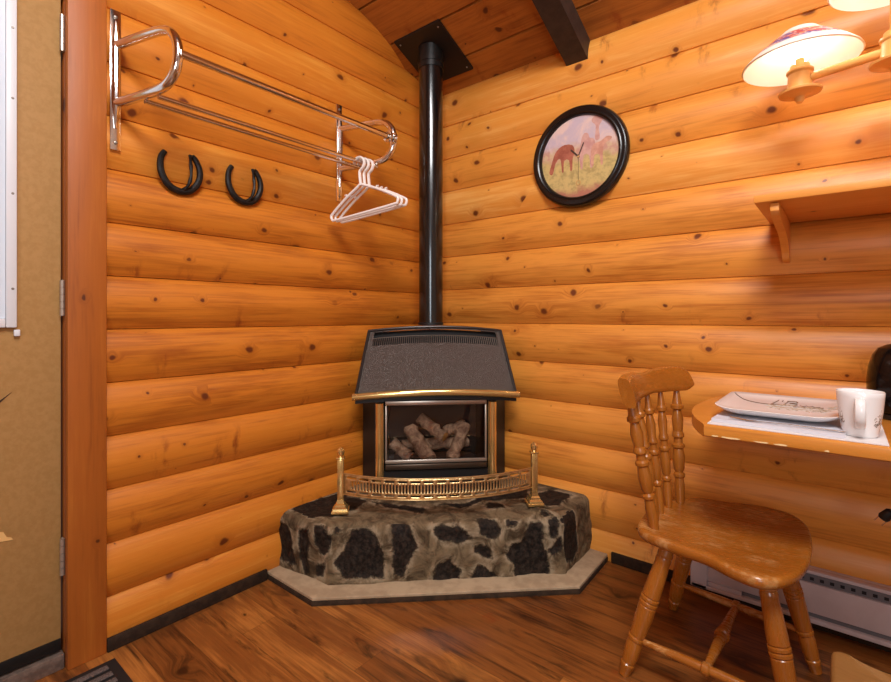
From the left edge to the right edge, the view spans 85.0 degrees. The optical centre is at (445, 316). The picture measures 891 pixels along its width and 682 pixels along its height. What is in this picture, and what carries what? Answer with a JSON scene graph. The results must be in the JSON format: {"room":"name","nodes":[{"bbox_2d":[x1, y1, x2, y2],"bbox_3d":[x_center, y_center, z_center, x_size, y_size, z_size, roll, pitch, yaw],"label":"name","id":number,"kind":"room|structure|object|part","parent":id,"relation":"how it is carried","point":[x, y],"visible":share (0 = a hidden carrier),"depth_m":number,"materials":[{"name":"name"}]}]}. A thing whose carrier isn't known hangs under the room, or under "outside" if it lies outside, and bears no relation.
{"room":"log cabin interior","nodes":[
{"label":"log cabin interior","id":0,"kind":"room"},
{"bbox_2d":[107,0,430,637],"bbox_3d":[-0.593,-0.648,2.148,0.036,3.441,1.740,0,0,39],"label":"wall","id":1,"kind":"structure","parent":0,"point":[237,333],"depth_m":1.88,"materials":[{"name":"brown wood"}]},
{"bbox_2d":[64,0,106,669],"bbox_3d":[-1.113,-0.440,1.504,0.038,3.000,0.101,0,0,39],"label":"trim","id":2,"kind":"structure","parent":1,"relation":"attached to","point":[85,54],"depth_m":1.49,"materials":[{"name":"brown wood"}]},
{"bbox_2d":[157,149,202,194],"bbox_3d":[-0.919,-0.504,1.696,0.047,0.152,0.154,0,0,39],"label":"horseshoe","id":3,"kind":"object","parent":1,"relation":"attached to","point":[186,190],"visible":1,"depth_m":1.70,"materials":[{"name":"metal"}]},
{"bbox_2d":[107,569,267,652],"bbox_3d":[-0.904,1.038,1.755,0.036,0.043,0.551,0,0,39],"label":"baseboard","id":4,"kind":"structure","parent":1,"relation":"attached to","point":[114,642],"depth_m":1.70,"materials":[{"name":"black wood"}]},
{"bbox_2d":[225,165,262,205],"bbox_3d":[-0.770,-0.509,1.879,0.047,0.152,0.154,0,0,39],"label":"horseshoe","id":5,"kind":"object","parent":1,"relation":"attached to","point":[252,200],"visible":1,"depth_m":1.88,"materials":[{"name":"metal"}]},
{"bbox_2d":[110,8,397,201],"bbox_3d":[-0.629,-0.755,1.827,0.316,0.446,0.996,0,0,39],"label":"coat rack","id":6,"kind":"object","parent":1,"relation":"attached to","point":[117,43],"visible":0.96,"depth_m":1.56,"materials":[{"name":"silver metal"}]},
{"bbox_3d":[-1.048,-0.755,1.546,0.024,0.446,0.030,0,0,39],"label":"wall plate","id":7,"kind":"part","parent":6,"relation":"part of","materials":[{"name":"silver metal"}]},
{"bbox_3d":[-0.643,-0.664,1.839,0.016,0.016,0.890,0,0,39],"label":"rod","id":8,"kind":"part","parent":6,"relation":"part of","materials":[{"name":"silver metal"}]},
{"bbox_3d":[-0.586,-0.666,1.813,0.016,0.016,0.890,0,0,39],"label":"rod","id":9,"kind":"part","parent":6,"relation":"part of","materials":[{"name":"silver metal"}]},
{"bbox_3d":[-0.501,-0.776,1.775,0.023,0.024,0.890,0,0,39],"label":"rod","id":10,"kind":"part","parent":6,"relation":"part of","materials":[{"name":"silver metal"}]},
{"bbox_3d":[-0.485,-0.755,2.235,0.024,0.446,0.030,0,0,39],"label":"wall plate","id":11,"kind":"part","parent":6,"relation":"part of","materials":[{"name":"silver metal"}]},
{"bbox_2d":[330,156,398,221],"bbox_3d":[-0.349,-0.552,2.063,0.357,0.269,0.016,0,0,27],"label":"hanger","id":12,"kind":"object","parent":6,"relation":"hanging from","point":[357,157],"visible":0.95,"depth_m":2.06,"materials":[{"name":"beige plastic"}]},
{"bbox_2d":[334,157,402,221],"bbox_3d":[-0.335,-0.552,2.082,0.357,0.268,0.016,0,0,27],"label":"hanger","id":13,"kind":"object","parent":6,"relation":"hanging from","point":[366,159],"visible":0.7,"depth_m":2.09,"materials":[{"name":"beige plastic"}]},
{"bbox_2d":[339,159,407,223],"bbox_3d":[-0.317,-0.551,2.099,0.357,0.270,0.016,0,0,27],"label":"hanger","id":14,"kind":"object","parent":6,"relation":"hanging from","point":[370,160],"visible":0.66,"depth_m":2.10,"materials":[{"name":"beige plastic"}]},
{"bbox_2d":[35,561,890,681],"bbox_3d":[0.183,1.090,-0.008,4.250,0.060,4.200,0,0,39],"label":"floor","id":15,"kind":"structure","parent":0,"point":[263,632],"depth_m":1.57,"materials":[{"name":"brown wood"}]},
{"bbox_2d":[64,658,132,681],"bbox_3d":[-0.873,1.053,1.089,0.750,0.013,0.450,0,0,39],"label":"door mat","id":16,"kind":"object","parent":15,"relation":"on","point":[111,670],"visible":1,"depth_m":1.43,"materials":[{"name":"black rubber"}]},
{"bbox_2d":[268,476,607,606],"bbox_3d":[-0.005,0.928,2.046,1.043,0.265,1.030,0,0,39],"label":"stone hearth","id":17,"kind":"object","parent":15,"relation":"on","point":[500,546],"visible":0.74,"depth_m":1.92,"materials":[{"name":"black stone"}]},
{"bbox_2d":[352,325,519,495],"bbox_3d":[-0.050,0.417,2.343,0.768,0.754,0.373,0,0,-6],"label":"gas stove","id":18,"kind":"object","parent":17,"relation":"on","point":[446,392],"visible":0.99,"depth_m":2.28,"materials":[{"name":"black metal"}]},
{"bbox_2d":[394,19,472,324],"bbox_3d":[-0.059,-0.680,2.480,0.296,1.441,0.274,0,0,39],"label":"flue pipe","id":19,"kind":"object","parent":18,"relation":"on","point":[430,49],"visible":0.99,"depth_m":2.41,"materials":[{"name":"black metal"}]},
{"bbox_3d":[-0.059,-1.336,2.480,0.296,0.129,0.274,0,0,39],"label":"ceiling plate","id":20,"kind":"part","parent":19,"relation":"part of","materials":[{"name":"black metal"}]},
{"bbox_3d":[-0.042,0.695,2.269,0.476,0.026,0.014,0,0,-6],"label":"trim","id":21,"kind":"part","parent":18,"relation":"part of","materials":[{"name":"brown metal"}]},
{"bbox_2d":[355,325,516,393],"bbox_3d":[-0.046,0.201,2.305,0.645,0.322,0.645,0,0,39],"label":"hood","id":22,"kind":"object","parent":18,"relation":"attached to","point":[413,361],"depth_m":2.26,"materials":[{"name":"black metal"}]},
{"bbox_3d":[-0.042,0.534,2.270,0.476,0.290,0.012,0,0,-6],"label":"door frame","id":23,"kind":"part","parent":18,"relation":"part of","materials":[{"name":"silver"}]},
{"bbox_2d":[331,442,543,514],"bbox_3d":[-0.022,0.663,1.993,0.878,0.262,0.137,0,0,-6],"label":"fireplace fender","id":24,"kind":"object","parent":17,"relation":"on","point":[344,484],"visible":1,"depth_m":1.96,"materials":[{"name":"gold metal"}]},
{"bbox_3d":[-0.428,0.682,1.986,0.068,0.223,0.068,0,0,-6],"label":"post","id":25,"kind":"part","parent":24,"relation":"part of","materials":[{"name":"gold metal"}]},
{"bbox_3d":[-0.021,0.682,1.977,0.785,0.080,0.102,0,0,-6],"label":"pierced rail","id":26,"kind":"part","parent":24,"relation":"part of","materials":[{"name":"gold metal"}]},
{"bbox_3d":[0.377,0.682,2.068,0.068,0.223,0.068,0,0,-6],"label":"post","id":27,"kind":"part","parent":24,"relation":"part of","materials":[{"name":"gold metal"}]},
{"bbox_2d":[618,366,821,681],"bbox_3d":[0.827,0.617,1.460,0.474,0.894,0.542,0,0,39],"label":"dining chair","id":28,"kind":"object","parent":15,"relation":"on","point":[765,549],"visible":1,"depth_m":1.44,"materials":[{"name":"brown wood"}]},
{"bbox_3d":[0.596,0.860,1.435,0.160,0.410,0.053,0,0,13],"label":"leg","id":29,"kind":"part","parent":28,"relation":"part of","materials":[{"name":"brown wood"}]},
{"bbox_3d":[0.671,0.218,1.563,0.416,0.095,0.087,0,0,-42],"label":"crest rail","id":30,"kind":"part","parent":28,"relation":"part of","materials":[{"name":"brown wood"}]},
{"bbox_3d":[0.836,0.860,1.707,0.052,0.410,0.156,0,0,-7],"label":"leg","id":31,"kind":"part","parent":28,"relation":"part of","materials":[{"name":"brown wood"}]},
{"bbox_3d":[0.831,0.646,1.458,0.431,0.036,0.542,0,0,39],"label":"seat","id":32,"kind":"part","parent":28,"relation":"part of","materials":[{"name":"brown wood"}]},
{"bbox_3d":[0.838,0.860,1.213,0.053,0.408,0.134,0,0,-8],"label":"leg","id":33,"kind":"part","parent":28,"relation":"part of","materials":[{"name":"brown wood"}]},
{"bbox_3d":[1.062,0.860,1.478,0.133,0.408,0.056,0,0,39],"label":"leg","id":34,"kind":"part","parent":28,"relation":"part of","materials":[{"name":"brown wood"}]},
{"bbox_2d":[692,396,890,461],"bbox_3d":[1.331,0.675,1.196,1.294,0.770,0.613,0,0,39],"label":"dining table","id":35,"kind":"object","parent":15,"relation":"on","point":[703,412],"visible":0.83,"depth_m":1.21,"materials":[{"name":"brown wood"}]},
{"bbox_2d":[707,410,888,445],"bbox_3d":[0.949,0.288,1.322,0.365,0.002,0.310,0,0,39],"label":"placemat","id":36,"kind":"object","parent":35,"relation":"on","point":[881,439],"visible":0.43,"depth_m":1.18,"materials":[{"name":"white"}]},
{"bbox_2d":[712,410,845,438],"bbox_3d":[0.916,0.282,1.337,0.285,0.009,0.268,0,0,39],"label":"folded napkin","id":37,"kind":"object","parent":36,"relation":"on","point":[724,416],"visible":0.5,"depth_m":1.26,"materials":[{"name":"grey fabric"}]},
{"bbox_2d":[715,392,838,422],"bbox_3d":[0.972,0.262,1.413,0.289,0.029,0.363,0,0,39],"label":"square plate","id":38,"kind":"object","parent":37,"relation":"on","point":[803,409],"visible":1,"depth_m":1.40,"materials":[{"name":"white ceramic"}]},
{"bbox_2d":[730,416,845,432],"bbox_3d":[0.867,0.274,1.244,0.243,0.007,0.021,0,0,40],"label":"fork","id":39,"kind":"object","parent":37,"relation":"on","point":[744,419],"visible":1,"depth_m":1.24,"materials":[{"name":"silver metal"}]},
{"bbox_2d":[836,388,885,437],"bbox_3d":[0.993,0.233,1.164,0.093,0.108,0.129,0,0,39],"label":"mug","id":40,"kind":"object","parent":36,"relation":"on","point":[860,411],"visible":0.99,"depth_m":1.14,"materials":[{"name":"white ceramic"}]},
{"bbox_3d":[0.967,0.228,1.133,0.021,0.078,0.048,0,0,39],"label":"handle","id":41,"kind":"part","parent":40,"relation":"part of","materials":[{"name":"white ceramic"}]},
{"bbox_2d":[866,344,890,419],"bbox_3d":[1.322,0.172,1.375,0.188,0.233,0.238,0,0,-15],"label":"kettle","id":42,"kind":"object","parent":35,"relation":"on","point":[878,377],"visible":0.7,"depth_m":1.37,"materials":[{"name":"black metal"}]},
{"bbox_2d":[874,508,890,525],"bbox_3d":[1.247,0.452,1.325,0.120,0.257,0.036,0,0,39],"label":"power cord","id":43,"kind":"object","parent":35,"relation":"hanging from","point":[885,515],"visible":1,"depth_m":1.34,"materials":[{"name":"black plastic"}]},
{"bbox_2d":[830,652,890,681],"bbox_3d":[0.739,0.836,0.598,0.420,0.452,0.433,0,0,39],"label":"chair","id":44,"kind":"object","parent":15,"relation":"on","point":[844,668],"visible":1,"depth_m":0.84,"materials":[{"name":"brown wood"}]},
{"bbox_2d":[347,0,697,95],"bbox_3d":[0.203,-1.682,-0.024,4.100,0.921,4.109,0,0,39],"label":"ceiling","id":45,"kind":"structure","parent":0,"point":[497,37],"depth_m":2.27,"materials":[{"name":"brown wood"}]},
{"bbox_2d":[532,0,589,65],"bbox_3d":[-0.020,-1.628,1.445,0.102,0.974,1.996,0,0,39],"label":"beam","id":46,"kind":"structure","parent":45,"relation":"attached to","point":[561,18],"depth_m":2.07,"materials":[{"name":"brown wood"}]},
{"bbox_2d":[431,0,890,585],"bbox_3d":[1.480,-0.150,1.502,4.150,2.556,0.036,0,0,39],"label":"wall","id":47,"kind":"structure","parent":0,"point":[678,264],"depth_m":1.92,"materials":[{"name":"brown wood"}]},
{"bbox_2d":[533,104,629,207],"bbox_3d":[0.595,-0.722,2.182,0.452,0.452,0.028,0,0,39],"label":"picture","id":48,"kind":"object","parent":47,"relation":"attached to","point":[580,157],"visible":1,"depth_m":2.17,"materials":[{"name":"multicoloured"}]},
{"bbox_2d":[611,552,890,652],"bbox_3d":[1.865,1.037,1.178,2.944,0.046,0.036,0,0,39],"label":"baseboard","id":49,"kind":"structure","parent":47,"relation":"attached to","point":[619,559],"depth_m":1.88,"materials":[{"name":"black wood"}]},
{"bbox_2d":[690,560,890,647],"bbox_3d":[1.803,0.934,1.176,2.202,0.168,0.060,0,0,39],"label":"baseboard heater","id":50,"kind":"object","parent":47,"relation":"attached to","point":[857,607],"visible":0.63,"depth_m":1.58,"materials":[{"name":"metal"}]},
{"bbox_2d":[800,573,890,603],"bbox_3d":[1.826,0.876,1.158,2.144,0.027,0.033,0,0,39],"label":"grille","id":51,"kind":"object","parent":50,"relation":"attached to","point":[838,584],"depth_m":1.57,"materials":[{"name":"white metal"}]},
{"bbox_2d":[754,178,890,262],"bbox_3d":[1.812,-0.272,0.956,2.000,0.164,0.435,0,0,39],"label":"wall shelf","id":52,"kind":"object","parent":47,"relation":"attached to","point":[871,197],"visible":1,"depth_m":1.41,"materials":[{"name":"brown wood"}]},
{"bbox_2d":[742,0,890,103],"bbox_3d":[1.286,-0.858,1.386,0.760,0.368,0.398,0,0,39],"label":"chandelier","id":53,"kind":"object","parent":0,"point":[805,53],"visible":1,"depth_m":1.50,"materials":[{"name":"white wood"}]},
{"bbox_2d":[778,44,822,103],"bbox_3d":[1.118,-0.766,1.533,0.116,0.183,0.116,0,0,39],"label":"socket","id":54,"kind":"object","parent":53,"relation":"attached to","point":[800,85],"depth_m":1.52,"materials":[{"name":"brown wood"}]},
{"bbox_3d":[1.118,-0.852,1.533,0.314,0.105,0.314,0,0,39],"label":"lamp shade","id":55,"kind":"part","parent":53,"relation":"part of","materials":[{"name":"white glass"}]},
{"bbox_3d":[1.310,-0.746,1.271,0.025,0.025,0.590,0,0,-36],"label":"arm","id":56,"kind":"part","parent":53,"relation":"part of","materials":[{"name":"brown wood"}]},
{"bbox_3d":[1.252,-0.991,1.351,0.300,0.101,0.300,0,0,39],"label":"lamp shade","id":57,"kind":"part","parent":53,"relation":"part of","materials":[{"name":"white glass"}]},
{"bbox_2d":[868,0,890,72],"bbox_3d":[1.252,-0.838,1.351,0.116,0.323,0.116,0,0,39],"label":"socket","id":58,"kind":"object","parent":53,"relation":"attached to","point":[882,56],"depth_m":1.35,"materials":[{"name":"brown"}]},
{"bbox_3d":[-1.962,-0.580,0.581,0.120,3.320,2.400,0,0,39],"label":"wall","id":59,"kind":"structure","parent":0,"visible":0},
{"bbox_2d":[0,0,64,675],"bbox_3d":[-1.456,0.019,1.137,0.063,1.978,0.902,0,0,39],"label":"door","id":60,"kind":"structure","parent":59,"relation":"in","point":[32,32],"depth_m":1.42,"materials":[{"name":"paint"}]},
{"bbox_2d":[0,649,63,681],"bbox_3d":[-1.486,1.037,1.147,0.122,0.046,0.920,0,0,39],"label":"trim","id":61,"kind":"structure","parent":60,"relation":"attached to","point":[43,667],"depth_m":1.42,"materials":[{"name":"metal"}]},
{"bbox_2d":[61,0,63,652],"bbox_3d":[-1.191,-0.440,1.514,0.096,3.000,0.018,0,0,39],"label":"trim","id":62,"kind":"structure","parent":59,"relation":"attached to","point":[62,1],"depth_m":1.49,"materials":[{"name":"brown wood"}]}
]}

